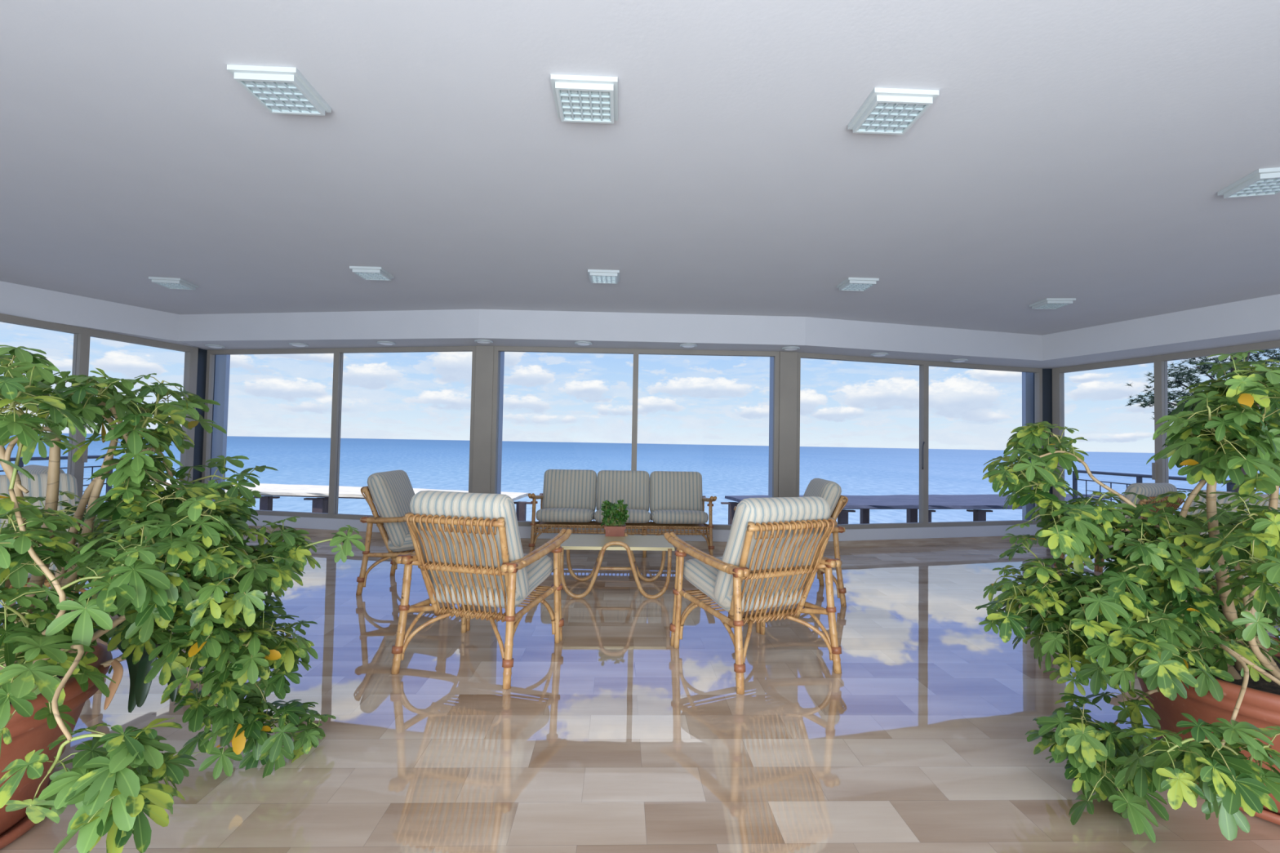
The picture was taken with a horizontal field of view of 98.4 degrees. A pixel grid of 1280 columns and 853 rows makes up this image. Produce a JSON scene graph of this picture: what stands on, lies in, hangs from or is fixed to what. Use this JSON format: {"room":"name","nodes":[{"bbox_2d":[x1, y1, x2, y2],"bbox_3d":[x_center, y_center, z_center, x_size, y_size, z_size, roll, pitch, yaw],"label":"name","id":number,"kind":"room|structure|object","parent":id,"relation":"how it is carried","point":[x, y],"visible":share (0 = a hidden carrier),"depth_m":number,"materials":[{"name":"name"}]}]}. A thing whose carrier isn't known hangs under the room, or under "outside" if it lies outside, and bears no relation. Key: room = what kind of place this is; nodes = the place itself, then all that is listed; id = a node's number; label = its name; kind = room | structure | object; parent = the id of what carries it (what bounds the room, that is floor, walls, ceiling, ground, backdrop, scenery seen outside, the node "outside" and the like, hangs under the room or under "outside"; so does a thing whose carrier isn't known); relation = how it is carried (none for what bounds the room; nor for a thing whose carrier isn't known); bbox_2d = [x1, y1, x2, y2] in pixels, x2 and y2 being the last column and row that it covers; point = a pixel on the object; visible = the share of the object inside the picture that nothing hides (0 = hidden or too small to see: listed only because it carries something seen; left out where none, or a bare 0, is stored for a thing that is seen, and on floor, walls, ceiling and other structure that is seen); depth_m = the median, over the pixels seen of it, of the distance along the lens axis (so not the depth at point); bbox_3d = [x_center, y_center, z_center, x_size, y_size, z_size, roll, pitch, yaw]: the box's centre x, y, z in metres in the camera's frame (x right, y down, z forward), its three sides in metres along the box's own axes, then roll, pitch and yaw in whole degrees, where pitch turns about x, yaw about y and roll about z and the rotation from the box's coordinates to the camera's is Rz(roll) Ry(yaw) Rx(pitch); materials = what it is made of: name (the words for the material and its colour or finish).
{"room":"sunroom","nodes":[
{"label":"sunroom","id":0,"kind":"room"},
{"bbox_2d":[150,480,532,520],"bbox_3d":[-7.220,2.703,12.030,10.063,2.762,3.562,1,-2,-2],"label":"pergola","id":1,"kind":"object","parent":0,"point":[274,491],"visible":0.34,"depth_m":11.20,"materials":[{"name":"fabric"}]},
{"bbox_2d":[0,0,1279,335],"bbox_3d":[0.178,-1.540,2.904,16.690,0.300,9.841,1,-2,-2],"label":"ceiling","id":2,"kind":"structure","parent":0,"point":[1083,150],"depth_m":2.86,"materials":[{"name":"paint"}]},
{"bbox_2d":[0,280,205,350],"bbox_3d":[-7.036,-1.362,2.668,3.042,0.329,9.756,1,-2,-2],"label":"soffit","id":3,"kind":"structure","parent":2,"relation":"attached to","point":[15,300],"depth_m":6.02,"materials":[{"name":"white paint"}]},
{"bbox_2d":[148,276,199,289],"bbox_3d":[-4.498,-1.378,5.335,0.270,0.045,0.270,1,-2,-8],"label":"ceiling light","id":4,"kind":"object","parent":2,"relation":"attached to","point":[168,282],"visible":1,"depth_m":5.27,"materials":[{"name":"grey plastic"}]},
{"bbox_2d":[226,64,331,115],"bbox_3d":[-1.517,-1.415,2.341,0.270,0.045,0.270,1,-2,-2],"label":"ceiling light","id":5,"kind":"object","parent":2,"relation":"attached to","point":[279,90],"visible":1,"depth_m":2.30,"materials":[{"name":"grey plastic"}]},
{"bbox_2d":[178,309,485,350],"bbox_3d":[-3.839,-1.178,6.856,3.992,0.329,1.408,1,-2,-2],"label":"soffit","id":6,"kind":"structure","parent":2,"relation":"attached to","point":[441,327],"depth_m":6.54,"materials":[{"name":"white paint"}]},
{"bbox_2d":[204,344,225,348],"bbox_3d":[-5.448,-1.019,7.080,0.210,0.032,0.210,1,-2,-2],"label":"recessed light","id":7,"kind":"object","parent":6,"relation":"attached to","point":[214,346],"visible":1,"depth_m":7.04,"materials":[{"name":"grey plastic"}]},
{"bbox_2d":[288,342,308,346],"bbox_3d":[-4.224,-1.004,6.838,0.210,0.032,0.210,1,-2,-2],"label":"recessed light","id":8,"kind":"object","parent":6,"relation":"attached to","point":[297,344],"visible":1,"depth_m":6.79,"materials":[{"name":"white"}]},
{"bbox_2d":[377,341,395,345],"bbox_3d":[-3.033,-0.990,6.607,0.210,0.032,0.210,1,-2,-2],"label":"recessed light","id":9,"kind":"object","parent":6,"relation":"attached to","point":[384,343],"visible":1,"depth_m":6.56,"materials":[{"name":"white plastic"}]},
{"bbox_2d":[349,266,394,280],"bbox_3d":[-2.373,-1.353,4.896,0.270,0.045,0.270,1,-2,-2],"label":"ceiling light","id":10,"kind":"object","parent":2,"relation":"attached to","point":[366,273],"visible":1,"depth_m":4.83,"materials":[{"name":"grey plastic"}]},
{"bbox_2d":[550,74,617,123],"bbox_3d":[-0.230,-1.391,2.364,0.270,0.045,0.270,1,-2,-2],"label":"ceiling light","id":11,"kind":"object","parent":2,"relation":"attached to","point":[577,98],"visible":1,"depth_m":2.32,"materials":[{"name":"grey plastic"}]},
{"bbox_2d":[560,89,610,119],"bbox_3d":[-0.230,-1.387,2.364,0.212,0.012,0.212,1,-2,-2],"label":"diffuser","id":12,"kind":"object","parent":11,"relation":"attached to","point":[574,104],"depth_m":2.36,"materials":[{"name":"grey plastic"}]},
{"bbox_2d":[587,269,619,284],"bbox_3d":[-0.316,-1.316,4.867,0.270,0.045,0.270,1,-2,-2],"label":"ceiling light","id":13,"kind":"object","parent":2,"relation":"attached to","point":[596,276],"visible":1,"depth_m":4.80,"materials":[{"name":"grey plastic"}]},
{"bbox_2d":[478,309,805,351],"bbox_3d":[0.004,-1.118,6.531,3.748,0.329,0.586,1,-2,-2],"label":"soffit","id":14,"kind":"structure","parent":2,"relation":"attached to","point":[504,327],"depth_m":6.27,"materials":[{"name":"white paint"}]},
{"bbox_2d":[474,339,493,344],"bbox_3d":[-1.809,-0.974,6.397,0.210,0.032,0.210,1,-2,-2],"label":"recessed light","id":15,"kind":"object","parent":14,"relation":"attached to","point":[480,341],"visible":1,"depth_m":6.34,"materials":[{"name":"white plastic"}]},
{"bbox_2d":[574,341,592,346],"bbox_3d":[-0.654,-0.953,6.386,0.210,0.032,0.210,1,-2,-2],"label":"recessed light","id":16,"kind":"object","parent":14,"relation":"attached to","point":[579,343],"visible":1,"depth_m":6.33,"materials":[{"name":"white"}]},
{"bbox_2d":[679,343,697,347],"bbox_3d":[0.561,-0.931,6.403,0.210,0.032,0.210,1,-2,-2],"label":"recessed light","id":17,"kind":"object","parent":14,"relation":"attached to","point":[685,345],"visible":1,"depth_m":6.35,"materials":[{"name":"white"}]},
{"bbox_2d":[782,346,799,351],"bbox_3d":[1.768,-0.907,6.478,0.210,0.032,0.210,1,-2,-2],"label":"recessed light","id":18,"kind":"object","parent":14,"relation":"attached to","point":[788,348],"visible":1,"depth_m":6.42,"materials":[{"name":"white"}]},
{"bbox_2d":[836,277,879,291],"bbox_3d":[1.950,-1.272,4.959,0.270,0.045,0.270,1,-2,-2],"label":"ceiling light","id":19,"kind":"object","parent":2,"relation":"attached to","point":[858,284],"visible":1,"depth_m":4.89,"materials":[{"name":"grey plastic"}]},
{"bbox_2d":[847,87,938,134],"bbox_3d":[1.095,-1.365,2.410,0.270,0.045,0.270,1,-2,-2],"label":"ceiling light","id":20,"kind":"object","parent":2,"relation":"attached to","point":[893,111],"visible":1,"depth_m":2.36,"materials":[{"name":"grey plastic"}]},
{"bbox_2d":[789,316,1042,368],"bbox_3d":[3.749,-1.034,7.050,3.890,0.329,1.357,1,-2,-2],"label":"soffit","id":21,"kind":"structure","parent":2,"relation":"attached to","point":[822,335],"depth_m":6.71,"materials":[{"name":"white paint"}]},
{"bbox_2d":[870,352,888,356],"bbox_3d":[2.940,-0.876,6.783,0.210,0.032,0.210,1,-2,-2],"label":"recessed light","id":22,"kind":"object","parent":21,"relation":"attached to","point":[875,354],"visible":1,"depth_m":6.73,"materials":[{"name":"white"}]},
{"bbox_2d":[950,358,968,362],"bbox_3d":[4.117,-0.844,7.132,0.210,0.032,0.210,1,-2,-2],"label":"recessed light","id":23,"kind":"object","parent":21,"relation":"attached to","point":[961,360],"visible":1,"depth_m":7.08,"materials":[{"name":"white"}]},
{"bbox_2d":[1029,297,1075,309],"bbox_3d":[4.094,-1.218,5.489,0.270,0.045,0.270,1,-2,4],"label":"ceiling light","id":24,"kind":"object","parent":2,"relation":"attached to","point":[1048,303],"visible":1,"depth_m":5.42,"materials":[{"name":"grey plastic"}]},
{"bbox_2d":[1041,293,1279,368],"bbox_3d":[6.836,-1.099,3.059,3.068,0.329,9.555,1,-2,-2],"label":"soffit","id":25,"kind":"structure","parent":2,"relation":"attached to","point":[1255,320],"depth_m":5.91,"materials":[{"name":"white paint"}]},
{"bbox_2d":[1217,167,1279,198],"bbox_3d":[3.369,-1.307,2.963,0.270,0.045,0.270,1,-2,13],"label":"ceiling light","id":26,"kind":"object","parent":2,"relation":"attached to","point":[1264,181],"visible":1,"depth_m":2.97,"materials":[{"name":"grey plastic"}]},
{"bbox_2d":[0,532,1279,852],"bbox_3d":[0.124,1.463,2.811,16.654,0.250,9.818,1,-2,-2],"label":"floor","id":27,"kind":"structure","parent":0,"point":[610,736],"depth_m":2.36,"materials":[{"name":"tile"}]},
{"bbox_2d":[0,473,96,600],"bbox_3d":[-3.882,0.801,3.465,0.851,0.973,0.730,0,-2,32],"label":"rattan armchair","id":28,"kind":"object","parent":27,"relation":"on","point":[68,482],"visible":0.06,"depth_m":3.68,"materials":[{"name":"fabric"}]},
{"bbox_2d":[0,473,80,545],"bbox_3d":[-4.045,0.625,3.576,0.361,0.620,0.600,0,-2,32],"label":"cushion","id":29,"kind":"object","parent":28,"relation":"on","point":[68,482],"depth_m":3.69,"materials":[{"name":"fabric"}]},
{"bbox_2d":[27,562,57,577],"bbox_3d":[-3.813,0.858,3.418,0.567,0.213,0.560,0,-2,32],"label":"seat cushion","id":30,"kind":"object","parent":28,"relation":"on","point":[53,567],"depth_m":3.33,"materials":[{"name":"fabric"}]},
{"bbox_2d":[17,464,108,538],"bbox_3d":[-4.907,0.826,4.899,0.730,0.973,0.851,0,-2,27],"label":"rattan armchair","id":31,"kind":"object","parent":27,"relation":"on","point":[32,468],"visible":0.02,"depth_m":4.58,"materials":[{"name":"fabric"}]},
{"bbox_2d":[17,464,84,515],"bbox_3d":[-4.993,0.643,4.728,0.600,0.620,0.361,0,-2,27],"label":"cushion","id":32,"kind":"object","parent":31,"relation":"on","point":[32,468],"depth_m":4.57,"materials":[{"name":"fabric"}]},
{"bbox_2d":[0,345,364,852],"bbox_3d":[-1.837,0.540,1.725,1.657,1.583,1.305,1,-2,-2],"label":"plant","id":33,"kind":"object","parent":27,"relation":"on","point":[151,566],"visible":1,"depth_m":1.70,"materials":[{"name":"green plant"}]},
{"bbox_2d":[192,739,231,754],"bbox_3d":[-1.717,1.277,2.188,0.151,0.014,0.119,1,-2,-2],"label":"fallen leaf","id":34,"kind":"object","parent":27,"relation":"on","point":[218,746],"visible":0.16,"depth_m":2.21,"materials":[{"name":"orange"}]},
{"bbox_2d":[355,470,414,595],"bbox_3d":[-1.874,0.877,4.758,0.850,0.973,0.730,1,-2,-2],"label":"rattan armchair","id":35,"kind":"object","parent":27,"relation":"on","point":[392,492],"visible":0.68,"depth_m":4.48,"materials":[{"name":"fabric"}]},
{"bbox_2d":[367,470,414,547],"bbox_3d":[-2.068,0.697,4.756,0.361,0.620,0.600,1,-2,-2],"label":"cushion","id":36,"kind":"object","parent":35,"relation":"on","point":[392,492],"depth_m":4.49,"materials":[{"name":"fabric"}]},
{"bbox_2d":[387,532,414,551],"bbox_3d":[-1.792,0.935,4.759,0.567,0.213,0.560,1,-2,-2],"label":"seat cushion","id":37,"kind":"object","parent":35,"relation":"on","point":[397,541],"depth_m":4.48,"materials":[{"name":"fabric"}]},
{"bbox_2d":[391,490,572,689],"bbox_3d":[-0.893,0.849,3.244,0.730,0.973,0.851,1,-2,14],"label":"rattan armchair","id":38,"kind":"object","parent":27,"relation":"on","point":[468,552],"visible":1,"depth_m":2.97,"materials":[{"name":"wicker"}]},
{"bbox_2d":[409,490,528,599],"bbox_3d":[-0.937,0.666,3.058,0.600,0.620,0.361,1,-2,14],"label":"cushion","id":39,"kind":"object","parent":38,"relation":"on","point":[452,565],"depth_m":2.95,"materials":[{"name":"fabric"}]},
{"bbox_2d":[432,553,553,608],"bbox_3d":[-0.875,0.908,3.323,0.560,0.213,0.567,1,-2,14],"label":"seat cushion","id":40,"kind":"object","parent":38,"relation":"on","point":[529,579],"depth_m":3.07,"materials":[{"name":"fabric"}]},
{"bbox_2d":[560,532,674,599],"bbox_3d":[-0.207,1.163,4.731,0.948,0.462,0.613,1,-2,-2],"label":"coffee table","id":41,"kind":"object","parent":27,"relation":"on","point":[602,543],"visible":0.96,"depth_m":4.54,"materials":[{"name":"wicker"}]},
{"bbox_2d":[600,499,629,536],"bbox_3d":[-0.227,0.826,5.021,0.267,0.323,0.242,1,-2,-2],"label":"jade plant","id":42,"kind":"object","parent":41,"relation":"on","point":[609,509],"visible":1,"depth_m":4.96,"materials":[{"name":"green plant"}]},
{"bbox_2d":[528,469,716,557],"bbox_3d":[-0.200,0.983,6.368,2.050,0.927,0.818,1,-2,-1],"label":"sofa","id":43,"kind":"object","parent":27,"relation":"on","point":[675,500],"visible":0.89,"depth_m":6.48,"materials":[{"name":"fabric"}]},
{"bbox_2d":[535,507,595,522],"bbox_3d":[-0.836,1.011,6.304,0.625,0.190,0.598,1,-2,-1],"label":"seat cushion","id":44,"kind":"object","parent":43,"relation":"on","point":[544,514],"depth_m":6.02,"materials":[{"name":"fabric"}]},
{"bbox_2d":[542,469,596,511],"bbox_3d":[-0.835,0.769,6.571,0.632,0.509,0.251,1,-2,-1],"label":"cushion","id":45,"kind":"object","parent":43,"relation":"on","point":[562,488],"depth_m":6.50,"materials":[{"name":"fabric"}]},
{"bbox_2d":[594,509,650,523],"bbox_3d":[-0.200,1.023,6.320,0.625,0.190,0.598,1,-2,-1],"label":"seat cushion","id":46,"kind":"object","parent":43,"relation":"on","point":[636,516],"depth_m":6.04,"materials":[{"name":"fabric"}]},
{"bbox_2d":[595,470,649,511],"bbox_3d":[-0.202,0.781,6.587,0.632,0.509,0.251,1,-2,-1],"label":"cushion","id":47,"kind":"object","parent":43,"relation":"on","point":[633,487],"depth_m":6.53,"materials":[{"name":"fabric"}]},
{"bbox_2d":[649,471,702,512],"bbox_3d":[0.431,0.793,6.604,0.632,0.509,0.251,1,-2,-1],"label":"cushion","id":48,"kind":"object","parent":43,"relation":"on","point":[668,490],"depth_m":6.54,"materials":[{"name":"fabric"}]},
{"bbox_2d":[650,509,708,524],"bbox_3d":[0.437,1.035,6.336,0.625,0.190,0.598,1,-2,-1],"label":"seat cushion","id":49,"kind":"object","parent":43,"relation":"on","point":[658,516],"depth_m":6.05,"materials":[{"name":"fabric"}]},
{"bbox_2d":[663,496,841,694],"bbox_3d":[0.652,0.878,3.272,0.730,0.973,0.851,2,-2,-25],"label":"rattan armchair","id":50,"kind":"object","parent":27,"relation":"on","point":[773,554],"visible":1,"depth_m":3.03,"materials":[{"name":"wicker"}]},
{"bbox_2d":[683,556,804,612],"bbox_3d":[0.617,0.936,3.345,0.560,0.213,0.567,2,-2,-25],"label":"seat cushion","id":51,"kind":"object","parent":50,"relation":"on","point":[708,580],"depth_m":3.12,"materials":[{"name":"fabric"}]},
{"bbox_2d":[713,496,830,604],"bbox_3d":[0.739,0.698,3.098,0.600,0.620,0.361,2,-2,-25],"label":"cushion","id":52,"kind":"object","parent":50,"relation":"on","point":[779,570],"depth_m":2.99,"materials":[{"name":"fabric"}]},
{"bbox_2d":[733,478,848,606],"bbox_3d":[1.258,0.932,4.700,0.851,0.973,0.730,1,-2,4],"label":"rattan armchair","id":53,"kind":"object","parent":27,"relation":"on","point":[830,491],"visible":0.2,"depth_m":4.40,"materials":[{"name":"fabric"}]},
{"bbox_2d":[803,478,841,518],"bbox_3d":[1.458,0.759,4.692,0.361,0.620,0.600,1,-2,4],"label":"cushion","id":54,"kind":"object","parent":53,"relation":"on","point":[830,491],"depth_m":4.42,"materials":[{"name":"fabric"}]},
{"bbox_2d":[1053,483,1183,576],"bbox_3d":[4.596,1.012,5.351,0.730,0.973,0.851,2,-2,-21],"label":"rattan armchair","id":55,"kind":"object","parent":27,"relation":"on","point":[1151,491],"visible":0.02,"depth_m":5.00,"materials":[{"name":"fabric"}]},
{"bbox_2d":[1105,483,1177,546],"bbox_3d":[4.671,0.832,5.173,0.600,0.620,0.361,2,-2,-21],"label":"cushion","id":56,"kind":"object","parent":55,"relation":"on","point":[1148,490],"depth_m":4.99,"materials":[{"name":"fabric"}]},
{"bbox_2d":[974,350,1279,843],"bbox_3d":[2.119,0.560,2.005,1.616,1.691,1.219,1,-2,-2],"label":"plant","id":57,"kind":"object","parent":27,"relation":"on","point":[1208,674],"visible":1,"depth_m":1.92,"materials":[{"name":"green plant"}]},
{"bbox_2d":[1120,489,1279,607],"bbox_3d":[4.094,0.962,3.999,0.851,0.973,0.730,1,-2,-8],"label":"rattan armchair","id":58,"kind":"object","parent":27,"relation":"on","point":[1224,500],"visible":0.02,"depth_m":4.07,"materials":[{"name":"fabric"}]},
{"bbox_2d":[1186,489,1279,563],"bbox_3d":[4.293,0.790,4.033,0.361,0.620,0.600,1,-2,-8],"label":"cushion","id":59,"kind":"object","parent":58,"relation":"on","point":[1224,500],"depth_m":4.09,"materials":[{"name":"fabric"}]},
{"bbox_2d":[1195,564,1271,585],"bbox_3d":[4.011,1.017,3.985,0.567,0.213,0.560,1,-2,-8],"label":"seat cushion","id":60,"kind":"object","parent":58,"relation":"on","point":[1208,568],"depth_m":3.70,"materials":[{"name":"fabric"}]},
{"bbox_3d":[8.017,1.696,4.109,4.023,0.250,11.868,1,-2,-2],"label":"trim","id":61,"kind":"structure","parent":27,"relation":"attached to","visible":0},
{"bbox_2d":[1072,470,1279,514],"bbox_3d":[7.553,1.133,5.714,1.331,0.955,8.988,1,-2,-2],"label":"balcony railing","id":62,"kind":"object","parent":61,"relation":"on","point":[1139,477],"visible":0.12,"depth_m":9.13,"materials":[{"name":"grey metal"}]},
{"bbox_2d":[240,514,1043,542],"bbox_3d":[-0.125,1.362,7.149,11.558,0.245,1.135,1,-2,-2],"label":"window sill","id":63,"kind":"structure","parent":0,"point":[722,535],"depth_m":7.04,"materials":[{"name":"white paint"}]},
{"bbox_2d":[0,313,198,499],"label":"window","id":64,"kind":"structure","parent":63,"relation":"in","point":[81,353],"depth_m":6.06,"materials":[{"name":"beige metal"}]},
{"bbox_2d":[192,348,215,483],"bbox_3d":[-5.929,0.168,7.426,0.151,2.398,0.360,1,-2,-2],"label":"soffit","id":65,"kind":"structure","parent":63,"relation":"attached to","point":[202,357],"depth_m":7.36,"materials":[{"name":"paint"}]},
{"bbox_2d":[201,346,475,519],"bbox_3d":[-3.929,0.083,7.092,3.834,2.177,0.911,1,-2,-2],"label":"window","id":66,"kind":"structure","parent":63,"relation":"in","point":[338,353],"depth_m":7.07,"materials":[{"name":"beige metal"}]},
{"bbox_2d":[471,345,493,493],"bbox_3d":[-1.903,0.108,6.720,0.210,2.175,0.100,1,-2,-2],"label":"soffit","id":67,"kind":"structure","parent":63,"relation":"on","point":[484,354],"depth_m":6.67,"materials":[{"name":"grey paint"}]},
{"bbox_2d":[198,525,1048,549],"bbox_3d":[-0.122,1.420,7.059,11.567,0.085,0.999,1,-2,-2],"label":"baseboard","id":68,"kind":"structure","parent":63,"relation":"attached to","point":[315,532],"depth_m":6.99,"materials":[{"name":"stone"}]},
{"bbox_2d":[489,346,779,529],"bbox_3d":[-0.056,0.142,6.732,3.484,2.177,0.170,1,-2,-2],"label":"window","id":69,"kind":"structure","parent":63,"relation":"in","point":[497,349],"depth_m":6.72,"materials":[{"name":"beige metal"}]},
{"bbox_2d":[777,351,797,497],"bbox_3d":[1.790,0.176,6.745,0.210,2.175,0.100,1,-2,-2],"label":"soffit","id":70,"kind":"structure","parent":63,"relation":"on","point":[788,360],"depth_m":6.70,"materials":[{"name":"grey paint"}]},
{"bbox_2d":[795,352,1042,528],"bbox_3d":[3.754,0.227,7.261,3.774,2.177,0.916,1,-2,-2],"label":"window","id":71,"kind":"structure","parent":63,"relation":"in","point":[924,366],"depth_m":7.22,"materials":[{"name":"beige metal"}]},
{"bbox_2d":[1033,368,1053,520],"bbox_3d":[5.755,0.392,7.814,0.287,2.398,0.219,1,-2,-2],"label":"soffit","id":72,"kind":"structure","parent":63,"relation":"attached to","point":[1046,373],"depth_m":7.74,"materials":[{"name":"paint"}]},
{"bbox_2d":[1052,340,1279,504],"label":"window","id":73,"kind":"structure","parent":63,"relation":"in","point":[1160,473],"depth_m":6.51,"materials":[{"name":"beige metal"}]},
{"bbox_3d":[-8.115,1.379,3.335,4.472,0.250,11.472,1,-2,-2],"label":"trim","id":74,"kind":"structure","parent":0,"visible":0},
{"bbox_2d":[0,455,113,507],"bbox_3d":[-8.300,0.817,4.782,0.215,0.955,8.250,1,-2,-2],"label":"balcony railing","id":75,"kind":"object","parent":74,"relation":"on","point":[12,459],"visible":0.05,"depth_m":8.16,"materials":[{"name":"grey metal"}]},
{"bbox_2d":[210,355,230,501],"bbox_3d":[-5.951,1.311,7.706,0.276,5.330,0.117,1,-2,-2],"label":"pillar","id":76,"kind":"structure","parent":74,"relation":"attached to","point":[220,395],"depth_m":7.72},
{"label":"outside","id":77,"kind":"structure","parent":0,"visible":0},
{"bbox_2d":[1124,348,1279,492],"bbox_3d":[21.799,5.309,20.268,9.757,17.935,4.270,1,-2,-2],"label":"tree","id":78,"kind":"object","parent":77,"point":[1180,376],"visible":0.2,"depth_m":19.78,"materials":[{"name":"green plant"}]},
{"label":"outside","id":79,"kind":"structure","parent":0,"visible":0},
{"bbox_2d":[0,433,1279,524],"bbox_3d":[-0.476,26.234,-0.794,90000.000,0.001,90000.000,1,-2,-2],"label":"sea","id":80,"kind":"structure","parent":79,"point":[436,464],"depth_m":633.19,"materials":[{"name":"liquid"}]},
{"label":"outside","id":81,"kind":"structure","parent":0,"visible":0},
{"bbox_3d":[-0.441,4.301,10.118,28.000,0.300,8.500,1,-2,-2],"label":"trim","id":82,"kind":"structure","parent":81,"visible":0},
{"bbox_2d":[496,351,504,493],"bbox_3d":[-1.919,1.362,6.982,0.250,5.330,0.207,1,-2,-2],"label":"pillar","id":83,"kind":"structure","parent":82,"relation":"on","point":[501,353],"depth_m":7.00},
{"bbox_2d":[768,356,773,497],"bbox_3d":[1.755,1.430,7.007,0.225,5.330,0.206,1,-2,-2],"label":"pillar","id":84,"kind":"structure","parent":82,"relation":"on","point":[771,358],"depth_m":7.05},
{"bbox_2d":[720,493,1105,524],"bbox_3d":[6.910,2.966,12.241,10.442,2.762,3.832,1,-2,-2],"label":"railing","id":85,"kind":"object","parent":82,"relation":"on","point":[975,504],"visible":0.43,"depth_m":11.47,"materials":[{"name":"stone"}]},
{"bbox_2d":[1022,372,1033,519],"bbox_3d":[5.712,1.532,8.034,0.318,5.330,0.127,1,-2,-2],"label":"pillar","id":86,"kind":"structure","parent":82,"relation":"on","point":[1027,377],"depth_m":8.04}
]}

